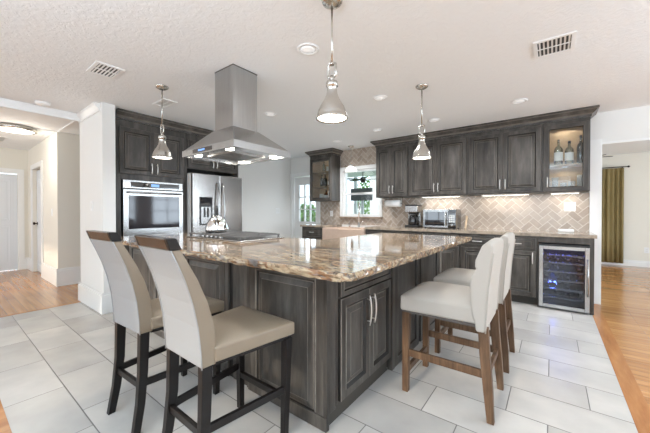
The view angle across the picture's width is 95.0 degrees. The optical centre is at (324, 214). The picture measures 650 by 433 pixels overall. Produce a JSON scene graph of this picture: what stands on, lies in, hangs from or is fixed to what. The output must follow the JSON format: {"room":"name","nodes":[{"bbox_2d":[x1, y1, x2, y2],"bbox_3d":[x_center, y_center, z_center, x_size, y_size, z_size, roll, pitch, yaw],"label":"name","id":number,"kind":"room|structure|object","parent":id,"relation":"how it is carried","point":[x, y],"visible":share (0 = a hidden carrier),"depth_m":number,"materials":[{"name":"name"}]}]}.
{"room":"kitchen","nodes":[
{"label":"kitchen","id":0,"kind":"room"},
{"bbox_2d":[0,147,28,269],"bbox_3d":[-6.160,-0.094,6.203,0.120,2.440,7.600,0,1,37],"label":"wall","id":1,"kind":"structure","parent":0,"point":[9,158],"depth_m":6.07,"materials":[{"name":"beige paint"}]},
{"bbox_2d":[0,174,17,270],"bbox_3d":[-6.497,0.160,5.739,0.039,1.920,0.800,0,1,37],"label":"door","id":2,"kind":"structure","parent":1,"relation":"in","point":[8,182],"depth_m":5.95,"materials":[{"name":"white paint"}]},
{"bbox_2d":[0,168,24,269],"bbox_3d":[-6.453,0.110,5.704,0.022,2.040,0.990,0,1,37],"label":"trim","id":3,"kind":"structure","parent":1,"relation":"attached to","point":[21,221],"depth_m":6.05,"materials":[{"name":"white"}]},
{"bbox_2d":[28,132,67,271],"bbox_3d":[-5.134,-0.088,5.471,2.400,2.440,0.120,0,1,37],"label":"wall","id":4,"kind":"structure","parent":0,"point":[52,150],"depth_m":4.90,"materials":[{"name":"beige paint"}]},
{"bbox_2d":[27,257,30,270],"bbox_3d":[-5.973,1.007,6.030,0.400,0.240,0.023,0,1,37],"label":"baseboard","id":5,"kind":"structure","parent":4,"relation":"attached to","point":[28,259],"depth_m":6.00,"materials":[{"name":"white"}]},
{"bbox_2d":[30,160,43,276],"bbox_3d":[-5.420,0.086,5.601,0.990,2.090,0.022,0,1,37],"label":"trim","id":6,"kind":"structure","parent":4,"relation":"attached to","point":[40,163],"depth_m":5.34,"materials":[{"name":"white wood"}]},
{"bbox_2d":[33,170,40,271],"bbox_3d":[-5.394,0.137,5.643,0.800,1.972,0.105,0,1,37],"label":"door","id":7,"kind":"structure","parent":4,"relation":"in","point":[38,223],"depth_m":5.79,"materials":[{"name":"white paint"}]},
{"bbox_2d":[42,262,56,285],"bbox_3d":[-4.625,0.996,5.002,1.010,0.280,0.025,0,1,37],"label":"baseboard","id":8,"kind":"structure","parent":4,"relation":"attached to","point":[48,272],"depth_m":4.95,"materials":[{"name":"white"}]},
{"bbox_2d":[57,121,76,131],"bbox_3d":[-3.746,-1.293,4.346,1.140,0.010,0.030,0,1,37],"label":"trim","id":9,"kind":"structure","parent":4,"relation":"attached to","point":[72,122],"depth_m":4.37,"materials":[{"name":"white wood"}]},
{"bbox_2d":[67,133,80,267],"bbox_3d":[-3.070,-0.095,6.299,0.120,2.440,3.700,0,1,37],"label":"wall","id":10,"kind":"structure","parent":0,"point":[73,141],"depth_m":4.85,"materials":[{"name":"beige paint"}]},
{"bbox_2d":[56,266,80,286],"bbox_3d":[-3.086,0.986,6.167,0.025,0.280,3.745,0,1,37],"label":"baseboard","id":11,"kind":"structure","parent":10,"relation":"attached to","point":[71,275],"depth_m":4.79,"materials":[{"name":"white"}]},
{"bbox_2d":[80,102,115,292],"bbox_3d":[-2.858,-0.073,3.773,0.880,2.440,0.178,0,1,37],"label":"wall column","id":12,"kind":"structure","parent":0,"point":[97,132],"depth_m":3.56,"materials":[{"name":"white paint"}]},
{"bbox_2d":[77,102,99,122],"bbox_3d":[-2.958,-1.250,3.689,0.810,0.085,0.060,0,1,37],"label":"trim","id":13,"kind":"structure","parent":12,"relation":"attached to","point":[93,108],"depth_m":3.61,"materials":[{"name":"white paint"}]},
{"bbox_2d":[78,282,101,313],"bbox_3d":[-2.929,1.028,3.709,0.905,0.240,0.025,0,1,37],"label":"baseboard","id":14,"kind":"structure","parent":12,"relation":"attached to","point":[87,295],"depth_m":3.67,"materials":[{"name":"white wood"}]},
{"bbox_2d":[101,292,112,313],"bbox_3d":[-2.522,1.030,3.479,0.022,0.240,0.153,0,1,37],"label":"baseboard","id":15,"kind":"structure","parent":12,"relation":"attached to","point":[106,301],"depth_m":3.45,"materials":[{"name":"white"}]},
{"bbox_2d":[238,158,290,236],"bbox_3d":[-2.030,-0.089,5.601,0.120,2.440,3.850,0,1,37],"label":"wall","id":16,"kind":"structure","parent":0,"point":[265,185],"depth_m":6.49,"materials":[{"name":"white paint"}]},
{"bbox_2d":[0,301,79,317],"bbox_3d":[-3.470,1.173,3.550,0.050,0.051,0.936,0,1,37],"label":"trim","id":17,"kind":"structure","parent":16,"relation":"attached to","point":[79,301],"depth_m":3.59,"materials":[{"name":"brown wood"}]},
{"bbox_2d":[0,301,637,432],"bbox_3d":[-0.158,1.174,3.522,5.252,0.050,4.906,0,1,37],"label":"floor","id":18,"kind":"structure","parent":0,"point":[56,363],"depth_m":1.98,"materials":[{"name":"tile"}]},
{"bbox_2d":[115,118,185,251],"bbox_3d":[-2.546,-0.024,4.202,0.716,2.334,0.873,0,1,37],"label":"tall cabinet","id":19,"kind":"object","parent":18,"relation":"on","point":[135,142],"visible":0.4,"depth_m":3.91,"materials":[{"name":"grey wood"}]},
{"bbox_2d":[121,179,182,235],"bbox_3d":[-2.485,-0.064,4.158,0.646,0.751,0.755,0,1,37],"label":"wall oven","id":20,"kind":"object","parent":19,"relation":"in","point":[147,207],"visible":0.85,"depth_m":3.95,"materials":[{"name":"silver metal"}]},
{"bbox_2d":[86,230,223,432],"bbox_3d":[-1.016,0.626,1.815,0.453,1.076,0.622,0,1,35],"label":"counter stool","id":21,"kind":"object","parent":18,"relation":"on","point":[133,307],"visible":0.7,"depth_m":1.62,"materials":[{"name":"brown"}]},
{"bbox_2d":[185,133,237,232],"bbox_3d":[-2.002,-0.030,4.916,0.716,2.334,0.920,0,1,37],"label":"tall cabinet","id":22,"kind":"object","parent":18,"relation":"on","point":[191,165],"visible":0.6,"depth_m":4.60,"materials":[{"name":"grey wood"}]},
{"bbox_2d":[116,108,212,136],"bbox_3d":[-2.240,-1.247,4.585,0.745,0.103,1.869,0,1,37],"label":"crown molding","id":23,"kind":"structure","parent":22,"relation":"attached to","point":[120,113],"depth_m":4.02,"materials":[{"name":"grey wood"}]},
{"bbox_2d":[134,235,293,432],"bbox_3d":[-0.529,0.629,1.467,0.453,1.076,0.622,0,1,38],"label":"counter stool","id":24,"kind":"object","parent":18,"relation":"on","point":[191,332],"visible":1,"depth_m":1.35,"materials":[{"name":"brown"}]},
{"bbox_2d":[187,173,241,232],"bbox_3d":[-1.916,0.255,4.851,0.835,1.725,0.866,0,1,37],"label":"refrigerator","id":25,"kind":"object","parent":18,"relation":"on","point":[205,192],"visible":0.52,"depth_m":4.53,"materials":[{"name":"silver metal"}]},
{"bbox_2d":[129,246,441,432],"bbox_3d":[-0.424,0.718,3.174,2.726,0.868,2.015,0,1,37],"label":"kitchen island","id":26,"kind":"object","parent":18,"relation":"on","point":[347,334],"visible":0.52,"depth_m":1.83,"materials":[{"name":"grey wood"}]},
{"bbox_2d":[120,232,471,281],"bbox_3d":[-0.376,0.259,3.099,3.021,0.042,2.383,0,1,37],"label":"island countertop","id":27,"kind":"structure","parent":26,"relation":"on","point":[353,258],"depth_m":2.01,"materials":[{"name":"brown stone"}]},
{"bbox_2d":[186,230,284,241],"bbox_3d":[-0.930,0.213,3.055,0.920,0.048,0.530,0,1,37],"label":"gas cooktop","id":28,"kind":"object","parent":27,"relation":"in","point":[231,235],"visible":0.96,"depth_m":2.88,"materials":[{"name":"silver metal"}]},
{"bbox_2d":[205,206,228,232],"bbox_3d":[-1.131,0.048,3.126,0.248,0.279,0.235,0,1,37],"label":"tea kettle","id":29,"kind":"object","parent":28,"relation":"on","point":[216,223],"visible":1,"depth_m":3.05,"materials":[{"name":"silver metal"}]},
{"bbox_2d":[186,235,284,241],"bbox_3d":[-0.930,0.232,3.055,0.920,0.010,0.530,0,1,37],"label":"tray","id":30,"kind":"object","parent":28,"relation":"on","point":[256,238],"depth_m":2.82,"materials":[{"name":"silver metal"}]},
{"bbox_2d":[302,226,340,239],"bbox_3d":[-0.079,0.689,6.110,0.565,0.875,0.646,0,1,37],"label":"base cabinet","id":31,"kind":"object","parent":18,"relation":"on","point":[307,232],"visible":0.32,"depth_m":5.88,"materials":[{"name":"grey wood"}]},
{"bbox_2d":[300,224,341,227],"bbox_3d":[-0.079,0.231,6.127,0.590,0.039,0.637,0,1,37],"label":"countertop","id":32,"kind":"structure","parent":31,"relation":"on","point":[304,225],"depth_m":5.97,"materials":[{"name":"stone"}]},
{"bbox_2d":[366,229,399,234],"bbox_3d":[1.113,0.697,5.201,0.623,0.875,0.646,0,1,37],"label":"base cabinet","id":33,"kind":"object","parent":18,"relation":"on","point":[368,231],"visible":0.02,"depth_m":5.00,"materials":[{"name":"grey wood"}]},
{"bbox_2d":[400,231,459,271],"bbox_3d":[1.724,0.701,4.736,0.908,0.875,0.646,0,1,37],"label":"base cabinet","id":34,"kind":"object","parent":18,"relation":"on","point":[450,257],"visible":0.02,"depth_m":4.32,"materials":[{"name":"grey wood"}]},
{"bbox_2d":[365,226,596,238],"bbox_3d":[2.061,0.245,4.496,2.980,0.039,0.637,0,1,37],"label":"countertop","id":35,"kind":"structure","parent":34,"relation":"on","point":[591,235],"depth_m":4.11,"materials":[{"name":"stone"}]},
{"bbox_2d":[322,227,365,239],"bbox_3d":[0.504,0.392,5.660,0.897,0.267,0.668,0,1,37],"label":"farmhouse sink","id":36,"kind":"object","parent":35,"relation":"in","point":[330,232],"visible":0.34,"depth_m":5.46,"materials":[{"name":"ceramic"}]},
{"bbox_2d":[358,201,362,226],"bbox_3d":[0.690,-0.001,5.721,0.114,0.517,0.250,0,1,1],"label":"kitchen faucet","id":37,"kind":"object","parent":36,"relation":"on","point":[359,223],"visible":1,"depth_m":5.81,"materials":[{"name":"silver metal"}]},
{"bbox_2d":[405,204,421,227],"bbox_3d":[1.513,0.027,5.096,0.220,0.385,0.240,0,1,37],"label":"coffee maker","id":38,"kind":"object","parent":35,"relation":"on","point":[414,211],"visible":0.99,"depth_m":5.01,"materials":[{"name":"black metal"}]},
{"bbox_2d":[423,209,460,228],"bbox_3d":[1.872,0.072,4.784,0.500,0.300,0.362,0,1,37],"label":"countertop oven","id":39,"kind":"object","parent":35,"relation":"on","point":[436,218],"visible":0.97,"depth_m":4.65,"materials":[{"name":"silver metal"}]},
{"bbox_2d":[558,229,573,231],"bbox_3d":[3.158,0.212,3.907,0.160,0.035,0.100,0,1,37],"label":"plastic box","id":40,"kind":"object","parent":35,"relation":"on","point":[559,230],"visible":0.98,"depth_m":3.87,"materials":[{"name":"white plastic"}]},
{"bbox_2d":[401,238,504,425],"bbox_3d":[0.846,0.655,1.974,0.545,1.015,0.454,0,1,37],"label":"counter stool","id":41,"kind":"object","parent":18,"relation":"on","point":[475,305],"visible":1,"depth_m":1.82,"materials":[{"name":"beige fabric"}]},
{"bbox_2d":[433,232,515,373],"bbox_3d":[1.255,0.651,2.501,0.545,1.015,0.454,0,1,37],"label":"counter stool","id":42,"kind":"object","parent":18,"relation":"on","point":[459,276],"visible":0.57,"depth_m":2.39,"materials":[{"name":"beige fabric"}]},
{"bbox_2d":[460,233,495,269],"bbox_3d":[2.264,0.705,4.324,0.448,0.875,0.646,0,1,37],"label":"base cabinet","id":43,"kind":"object","parent":18,"relation":"on","point":[469,251],"visible":0.41,"depth_m":4.14,"materials":[{"name":"grey wood"}]},
{"bbox_2d":[496,235,537,304],"bbox_3d":[2.622,0.707,4.051,0.448,0.875,0.646,0,1,37],"label":"base cabinet","id":44,"kind":"object","parent":18,"relation":"on","point":[523,285],"visible":0.7,"depth_m":3.77,"materials":[{"name":"grey wood"}]},
{"bbox_2d":[539,242,589,313],"bbox_3d":[2.970,0.748,3.723,0.471,0.775,0.588,0,1,37],"label":"wine cooler","id":45,"kind":"object","parent":18,"relation":"on","point":[548,297],"visible":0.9,"depth_m":3.64,"materials":[{"name":"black metal"}]},
{"bbox_2d":[543,251,584,257],"bbox_3d":[2.980,0.498,3.734,0.427,0.018,0.455,0,1,37],"label":"shelf","id":46,"kind":"object","parent":45,"relation":"attached to","point":[562,253],"depth_m":3.84,"materials":[{"name":"silver metal"}]},
{"bbox_2d":[543,258,584,265],"bbox_3d":[2.980,0.588,3.735,0.427,0.018,0.455,0,1,37],"label":"shelf","id":47,"kind":"object","parent":45,"relation":"attached to","point":[552,259],"depth_m":3.71,"materials":[{"name":"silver metal"}]},
{"bbox_2d":[543,265,584,274],"bbox_3d":[2.980,0.693,3.736,0.427,0.018,0.455,0,1,37],"label":"shelf","id":48,"kind":"object","parent":45,"relation":"attached to","point":[563,267],"depth_m":3.81,"materials":[{"name":"silver metal"}]},
{"bbox_2d":[543,273,584,283],"bbox_3d":[2.980,0.798,3.737,0.427,0.018,0.455,0,1,37],"label":"shelf","id":49,"kind":"object","parent":45,"relation":"attached to","point":[552,274],"depth_m":3.67,"materials":[{"name":"silver metal"}]},
{"bbox_2d":[543,281,584,293],"bbox_3d":[2.980,0.903,3.737,0.427,0.018,0.455,0,1,37],"label":"shelf","id":50,"kind":"object","parent":45,"relation":"attached to","point":[552,282],"depth_m":3.69,"materials":[{"name":"silver metal"}]},
{"bbox_2d":[543,288,584,302],"bbox_3d":[2.980,1.008,3.739,0.427,0.018,0.455,0,1,37],"label":"shelf","id":51,"kind":"object","parent":45,"relation":"attached to","point":[547,290],"depth_m":3.67,"materials":[{"name":"silver metal"}]},
{"bbox_2d":[574,289,581,297],"bbox_3d":[3.075,0.967,3.616,0.074,0.072,0.295,0,1,37],"label":"wine bottle","id":52,"kind":"object","parent":45,"relation":"in","point":[579,295],"visible":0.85,"depth_m":3.60,"materials":[{"name":"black glass"}]},
{"bbox_2d":[537,236,593,314],"bbox_3d":[3.025,0.710,3.774,0.525,0.875,0.580,0,1,37],"label":"end panel","id":53,"kind":"object","parent":18,"relation":"on","point":[584,241],"visible":0.62,"depth_m":3.45,"materials":[{"name":"grey wood"}]},
{"bbox_2d":[0,0,649,177],"bbox_3d":[0.241,-1.345,4.017,13.500,0.100,11.900,0,1,37],"label":"ceiling","id":54,"kind":"structure","parent":0,"point":[475,58],"depth_m":2.48,"materials":[{"name":"white paint"}]},
{"bbox_2d":[0,122,37,134],"bbox_3d":[-4.602,-1.261,4.427,0.480,0.074,0.480,0,1,37],"label":"flush ceiling light","id":55,"kind":"object","parent":54,"relation":"attached to","point":[5,127],"visible":1,"depth_m":4.36,"materials":[{"name":"white glass"}]},
{"bbox_2d":[0,127,33,133],"bbox_3d":[-4.602,-1.239,4.427,0.418,0.029,0.418,0,1,37],"label":"diffuser","id":56,"kind":"object","parent":55,"relation":"attached to","point":[16,130],"depth_m":4.39,"materials":[{"name":"white"}]},
{"bbox_2d":[0,98,80,121],"bbox_3d":[-4.311,-1.238,2.382,0.042,0.085,3.780,0,1,37],"label":"trim","id":57,"kind":"structure","parent":54,"relation":"attached to","point":[7,103],"depth_m":3.55,"materials":[{"name":"white"}]},
{"bbox_2d":[34,100,50,106],"bbox_3d":[-3.256,-1.270,3.438,0.140,0.038,0.140,0,1,37],"label":"smoke detector","id":58,"kind":"object","parent":54,"relation":"attached to","point":[37,102],"visible":1,"depth_m":3.41,"materials":[{"name":"white plastic"}]},
{"bbox_2d":[86,61,124,79],"bbox_3d":[-1.955,-1.279,2.654,0.290,0.008,0.210,0,1,37],"label":"ceiling vent","id":59,"kind":"object","parent":54,"relation":"in","point":[98,68],"visible":1,"depth_m":2.65,"materials":[{"name":"white plastic"}]},
{"bbox_2d":[151,84,172,159],"bbox_3d":[-1.641,-0.926,3.003,0.192,0.720,0.192,0,1,37],"label":"pendant lamp","id":60,"kind":"object","parent":54,"relation":"hanging from","point":[161,151],"visible":1,"depth_m":2.98,"materials":[{"name":"silver metal"}]},
{"bbox_2d":[154,156,171,158],"bbox_3d":[-1.641,-0.576,3.006,0.172,0.008,0.172,0,1,37],"label":"diffuser","id":61,"kind":"object","parent":60,"relation":"attached to","point":[155,157],"depth_m":3.00,"materials":[{"name":"white glass"}]},
{"bbox_2d":[153,98,177,107],"bbox_3d":[-1.856,-1.286,3.455,0.280,0.008,0.160,0,1,37],"label":"ceiling vent","id":62,"kind":"object","parent":54,"relation":"in","point":[167,103],"visible":0.94,"depth_m":3.45,"materials":[{"name":"white plastic"}]},
{"bbox_2d":[182,64,289,165],"bbox_3d":[-0.812,-0.900,2.721,0.770,0.765,0.614,0,1,37],"label":"range hood","id":63,"kind":"object","parent":54,"relation":"hanging from","point":[235,140],"visible":1,"depth_m":2.61,"materials":[{"name":"metal"}]},
{"bbox_2d":[264,112,276,116],"bbox_3d":[-0.706,-1.289,3.846,0.170,0.008,0.170,0,1,37],"label":"recessed light","id":64,"kind":"object","parent":54,"relation":"in","point":[270,114],"visible":1,"depth_m":3.85,"materials":[{"name":"white plastic"}]},
{"bbox_2d":[297,43,318,55],"bbox_3d":[-0.131,-1.275,2.308,0.170,0.008,0.170,0,1,37],"label":"recessed light","id":65,"kind":"object","parent":54,"relation":"in","point":[308,49],"visible":1,"depth_m":2.30,"materials":[{"name":"white plastic"}]},
{"bbox_2d":[316,0,347,123],"bbox_3d":[0.042,-0.923,1.784,0.192,0.704,0.192,0,1,37],"label":"pendant lamp","id":66,"kind":"object","parent":54,"relation":"hanging from","point":[331,110],"visible":1,"depth_m":1.76,"materials":[{"name":"silver metal"}]},
{"bbox_2d":[318,114,345,121],"bbox_3d":[0.042,-0.581,1.787,0.172,0.008,0.172,0,1,37],"label":"diffuser","id":67,"kind":"object","parent":66,"relation":"attached to","point":[321,117],"depth_m":1.78,"materials":[{"name":"white glass"}]},
{"bbox_2d":[345,145,356,171],"bbox_3d":[0.499,-1.070,5.721,0.230,0.480,0.230,0,1,37],"label":"pendant lamp","id":68,"kind":"object","parent":54,"relation":"hanging from","point":[350,168],"visible":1,"depth_m":5.68,"materials":[{"name":"silver metal"}]},
{"bbox_2d":[373,95,386,100],"bbox_3d":[0.609,-1.284,3.296,0.160,0.008,0.160,0,1,37],"label":"recessed light","id":69,"kind":"object","parent":54,"relation":"in","point":[378,97],"visible":1,"depth_m":3.29,"materials":[{"name":"white plastic"}]},
{"bbox_2d":[412,83,431,159],"bbox_3d":[0.972,-0.923,2.992,0.192,0.724,0.192,0,1,37],"label":"pendant lamp","id":70,"kind":"object","parent":54,"relation":"hanging from","point":[421,152],"visible":1,"depth_m":2.96,"materials":[{"name":"silver metal"}]},
{"bbox_2d":[427,118,439,121],"bbox_3d":[1.497,-1.291,4.098,0.170,0.008,0.170,0,1,37],"label":"recessed light","id":71,"kind":"object","parent":54,"relation":"in","point":[432,119],"visible":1,"depth_m":4.10,"materials":[{"name":"white plastic"}]},
{"bbox_2d":[510,98,527,103],"bbox_3d":[2.211,-1.285,3.396,0.170,0.008,0.170,0,1,37],"label":"recessed light","id":72,"kind":"object","parent":54,"relation":"in","point":[522,100],"visible":1,"depth_m":3.39,"materials":[{"name":"white plastic"}]},
{"bbox_2d":[533,30,576,58],"bbox_3d":[1.738,-1.276,2.261,0.250,0.008,0.290,0,1,37],"label":"ceiling vent","id":73,"kind":"object","parent":54,"relation":"in","point":[564,42],"visible":1,"depth_m":2.25,"materials":[{"name":"white plastic"}]},
{"bbox_2d":[0,264,649,407],"bbox_3d":[0.196,1.170,3.979,13.500,0.050,11.750,0,1,37],"label":"floor","id":74,"kind":"structure","parent":0,"point":[625,290],"depth_m":3.96,"materials":[{"name":"brown wood"}]},
{"bbox_2d":[0,400,11,432],"bbox_3d":[-1.680,1.191,1.566,5.302,0.051,0.050,0,1,37],"label":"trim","id":75,"kind":"structure","parent":74,"relation":"on","point":[4,425],"depth_m":1.66,"materials":[{"name":"brown wood"}]},
{"bbox_2d":[592,304,649,432],"bbox_3d":[3.167,1.174,3.470,0.100,0.051,8.956,0,1,37],"label":"trim","id":76,"kind":"structure","parent":74,"relation":"attached to","point":[639,409],"depth_m":2.10,"materials":[{"name":"brown wood"}]},
{"bbox_2d":[291,105,649,237],"bbox_3d":[2.930,-0.078,4.315,9.570,2.440,0.124,0,1,37],"label":"wall","id":77,"kind":"structure","parent":0,"point":[630,123],"depth_m":3.79,"materials":[{"name":"beige tile"}]},
{"bbox_2d":[290,172,319,237],"bbox_3d":[-0.464,0.086,6.816,0.900,2.070,0.022,0,1,37],"label":"trim","id":78,"kind":"structure","parent":77,"relation":"attached to","point":[306,173],"depth_m":7.04,"materials":[{"name":"white"}]},
{"bbox_2d":[295,177,318,237],"bbox_3d":[-0.396,0.125,6.857,0.760,1.970,0.055,0,1,37],"label":"door","id":79,"kind":"structure","parent":77,"relation":"in","point":[299,181],"depth_m":6.94,"materials":[{"name":"white"}]},
{"bbox_2d":[305,148,342,156],"bbox_3d":[-0.023,-1.261,6.221,0.720,0.103,0.375,0,1,37],"label":"crown molding","id":80,"kind":"structure","parent":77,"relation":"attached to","point":[327,151],"depth_m":6.07,"materials":[{"name":"grey wood"}]},
{"bbox_2d":[310,154,339,201],"bbox_3d":[-0.017,-0.741,6.232,0.570,0.934,0.356,0,1,37],"label":"upper cabinet","id":81,"kind":"object","parent":77,"relation":"attached to","point":[317,168],"visible":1,"depth_m":6.18,"materials":[{"name":"grey wood"}]},
{"bbox_2d":[313,171,328,174],"bbox_3d":[0.005,-0.876,6.261,0.524,0.018,0.257,0,1,37],"label":"shelf","id":82,"kind":"object","parent":81,"relation":"attached to","point":[314,172],"depth_m":6.34,"materials":[{"name":"brown wood"}]},
{"bbox_2d":[339,164,382,218],"bbox_3d":[0.720,-0.439,5.948,0.970,1.045,0.160,0,1,37],"label":"window","id":83,"kind":"structure","parent":77,"relation":"in","point":[344,193],"depth_m":6.12,"materials":[{"name":"white wood"}]},
{"bbox_2d":[376,143,412,197],"bbox_3d":[1.234,-0.748,5.279,0.609,0.904,0.356,0,1,37],"label":"upper cabinet","id":84,"kind":"object","parent":77,"relation":"attached to","point":[392,161],"visible":0.98,"depth_m":5.15,"materials":[{"name":"grey wood"}]},
{"bbox_2d":[384,197,402,206],"bbox_3d":[1.217,-0.212,5.307,0.344,0.166,0.124,0,1,37],"label":"paper towel holder","id":85,"kind":"object","parent":84,"relation":"attached to","point":[388,203],"visible":0.98,"depth_m":5.25,"materials":[{"name":"white paper"}]},
{"bbox_2d":[370,105,599,147],"bbox_3d":[2.136,-1.246,4.575,3.041,0.103,0.375,0,1,37],"label":"crown molding","id":86,"kind":"structure","parent":84,"relation":"on","point":[591,111],"depth_m":4.15,"materials":[{"name":"grey wood"}]},
{"bbox_2d":[409,134,470,196],"bbox_3d":[1.841,-0.744,4.816,0.913,0.904,0.356,0,1,37],"label":"upper cabinet","id":87,"kind":"object","parent":77,"relation":"attached to","point":[445,173],"visible":0.99,"depth_m":4.66,"materials":[{"name":"grey wood"}]},
{"bbox_2d":[320,146,588,231],"bbox_3d":[1.663,-0.543,5.198,4.429,1.525,0.005,0,1,37],"label":"tile backsplash","id":88,"kind":"structure","parent":77,"relation":"attached to","point":[346,155],"depth_m":4.53,"materials":[{"name":"tile"}]},
{"bbox_2d":[564,202,575,210],"bbox_3d":[3.264,-0.100,3.973,0.120,0.120,0.008,0,1,37],"label":"wall outlet","id":89,"kind":"object","parent":88,"relation":"attached to","point":[568,206],"visible":1,"depth_m":3.97,"materials":[{"name":"white plastic"}]},
{"bbox_2d":[468,123,542,195],"bbox_3d":[2.563,-0.739,4.266,0.898,0.904,0.356,0,1,37],"label":"upper cabinet","id":90,"kind":"object","parent":77,"relation":"attached to","point":[509,160],"visible":1,"depth_m":4.12,"materials":[{"name":"grey wood"}]},
{"bbox_2d":[481,194,529,195],"bbox_3d":[2.605,-0.280,4.324,0.600,0.014,0.040,0,1,37],"label":"light","id":91,"kind":"object","parent":90,"relation":"attached to","point":[501,194],"visible":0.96,"depth_m":4.31,"materials":[{"name":"white plastic"}]},
{"bbox_2d":[543,117,590,193],"bbox_3d":[3.107,-0.736,3.852,0.465,0.904,0.356,0,1,37],"label":"upper cabinet","id":92,"kind":"object","parent":77,"relation":"attached to","point":[569,177],"visible":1,"depth_m":3.88,"materials":[{"name":"grey wood"}]},
{"bbox_2d":[554,140,562,164],"bbox_3d":[3.050,-0.805,3.893,0.094,0.330,0.094,0,1,37],"label":"liquor bottle","id":93,"kind":"object","parent":92,"relation":"on","point":[558,156],"visible":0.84,"depth_m":3.88,"materials":[{"name":"clear glass"}]},
{"bbox_2d":[550,192,579,193],"bbox_3d":[3.146,-0.276,3.912,0.300,0.014,0.040,0,1,37],"label":"light","id":94,"kind":"object","parent":92,"relation":"attached to","point":[567,192],"visible":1,"depth_m":3.88,"materials":[{"name":"white plastic"}]},
{"bbox_2d":[549,163,582,168],"bbox_3d":[3.129,-0.630,3.882,0.419,0.018,0.257,0,1,37],"label":"shelf","id":95,"kind":"object","parent":92,"relation":"attached to","point":[574,165],"depth_m":3.87,"materials":[{"name":"clear glass"}]},
{"bbox_2d":[565,141,573,163],"bbox_3d":[3.137,-0.789,3.826,0.092,0.300,0.092,0,1,37],"label":"liquor bottle","id":96,"kind":"object","parent":92,"relation":"on","point":[569,156],"visible":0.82,"depth_m":3.81,"materials":[{"name":"clear glass"}]},
{"bbox_2d":[577,135,582,162],"bbox_3d":[3.239,-0.819,3.773,0.080,0.360,0.080,0,1,37],"label":"liquor bottle","id":97,"kind":"object","parent":92,"relation":"on","point":[580,145],"visible":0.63,"depth_m":3.75,"materials":[{"name":"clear glass"}]},
{"bbox_2d":[589,139,601,303],"bbox_3d":[3.508,0.096,3.875,0.115,2.100,0.165,0,1,37],"label":"trim","id":98,"kind":"structure","parent":77,"relation":"attached to","point":[595,196],"depth_m":3.80,"materials":[{"name":"white wood"}]},
{"bbox_2d":[602,137,649,144],"bbox_3d":[4.587,-0.891,2.959,2.700,0.030,0.020,0,1,37],"label":"trim","id":99,"kind":"structure","parent":77,"relation":"attached to","point":[647,138],"depth_m":3.64,"materials":[{"name":"white paint"}]},
{"bbox_2d":[602,152,649,260],"bbox_3d":[7.491,-0.091,5.870,4.200,2.440,0.120,0,1,37],"label":"wall","id":100,"kind":"structure","parent":0,"point":[636,176],"depth_m":6.41,"materials":[{"name":"beige paint"}]},
{"bbox_2d":[601,260,649,267],"bbox_3d":[7.446,1.064,5.821,4.200,0.130,0.030,0,1,37],"label":"baseboard","id":101,"kind":"structure","parent":100,"relation":"attached to","point":[634,263],"depth_m":6.42,"materials":[{"name":"white"}]},
{"bbox_3d":[6.170,-1.029,6.709,0.972,0.043,0.130,0,1,37],"label":"curtain rod","id":102,"kind":"object","parent":100,"relation":"attached to","visible":0},
{"bbox_2d":[601,168,623,262],"bbox_3d":[6.309,0.028,6.559,0.385,2.070,0.061,0,1,37],"label":"curtain","id":103,"kind":"object","parent":102,"relation":"hanging from","point":[612,230],"visible":0.91,"depth_m":6.54,"materials":[{"name":"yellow fabric"}]},
{"bbox_3d":[0.929,-1.544,8.507,9.150,0.060,4.120,0,1,37],"label":"ceiling","id":104,"kind":"structure","parent":0,"visible":0},
{"bbox_2d":[348,177,370,182],"bbox_3d":[1.214,-1.245,9.144,1.139,0.550,1.198,0,1,17],"label":"ceiling fan","id":105,"kind":"object","parent":104,"relation":"hanging from","point":[362,179],"visible":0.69,"depth_m":9.09,"materials":[{"name":"brown metal"}]},
{"bbox_3d":[0.929,1.176,8.531,9.150,0.100,4.120,0,1,37],"label":"floor","id":106,"kind":"structure","parent":0,"visible":0},
{"bbox_2d":[354,177,357,213],"bbox_3d":[1.113,-0.214,10.780,0.100,2.640,0.100,0,1,37],"label":"porch post","id":107,"kind":"object","parent":106,"relation":"on","point":[355,182],"visible":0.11,"depth_m":10.74,"materials":[{"name":"white wood"}]},
{"bbox_2d":[351,188,372,213],"bbox_3d":[1.153,0.159,9.244,0.750,1.920,0.400,0,1,37],"label":"screen","id":108,"kind":"object","parent":106,"relation":"on","point":[362,198],"visible":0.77,"depth_m":9.20,"materials":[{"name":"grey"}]},
{"label":"outside","id":109,"kind":"structure","parent":0,"visible":0},
{"bbox_3d":[1.961,1.228,15.660,16.150,0.130,16.730,0,1,37],"label":"ground","id":110,"kind":"structure","parent":109,"visible":0},
{"bbox_2d":[300,203,314,221],"bbox_3d":[-0.909,0.296,15.165,1.285,1.766,1.293,0,1,37],"label":"tree","id":111,"kind":"object","parent":110,"relation":"on","point":[302,205],"visible":0.35,"depth_m":14.83,"materials":[{"name":"green plant"}]},
{"bbox_2d":[348,204,369,213],"bbox_3d":[5.669,0.160,20.639,16.000,1.920,0.100,0,1,37],"label":"privacy fence","id":112,"kind":"object","parent":110,"relation":"on","point":[350,206],"visible":0.02,"depth_m":23.26,"materials":[{"name":"white"}]},
{"bbox_2d":[359,176,369,213],"bbox_3d":[2.851,-0.680,18.587,2.035,3.648,2.043,0,1,37],"label":"tree","id":113,"kind":"object","parent":110,"relation":"on","point":[364,184],"visible":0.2,"depth_m":18.53,"materials":[{"name":"green plant"}]},
{"bbox_2d":[370,175,378,213],"bbox_3d":[4.710,-0.990,14.916,4.600,4.320,2.950,0,1,37],"label":"shed","id":114,"kind":"object","parent":110,"relation":"on","point":[374,204],"visible":0.07,"depth_m":15.04,"materials":[{"name":"white"}]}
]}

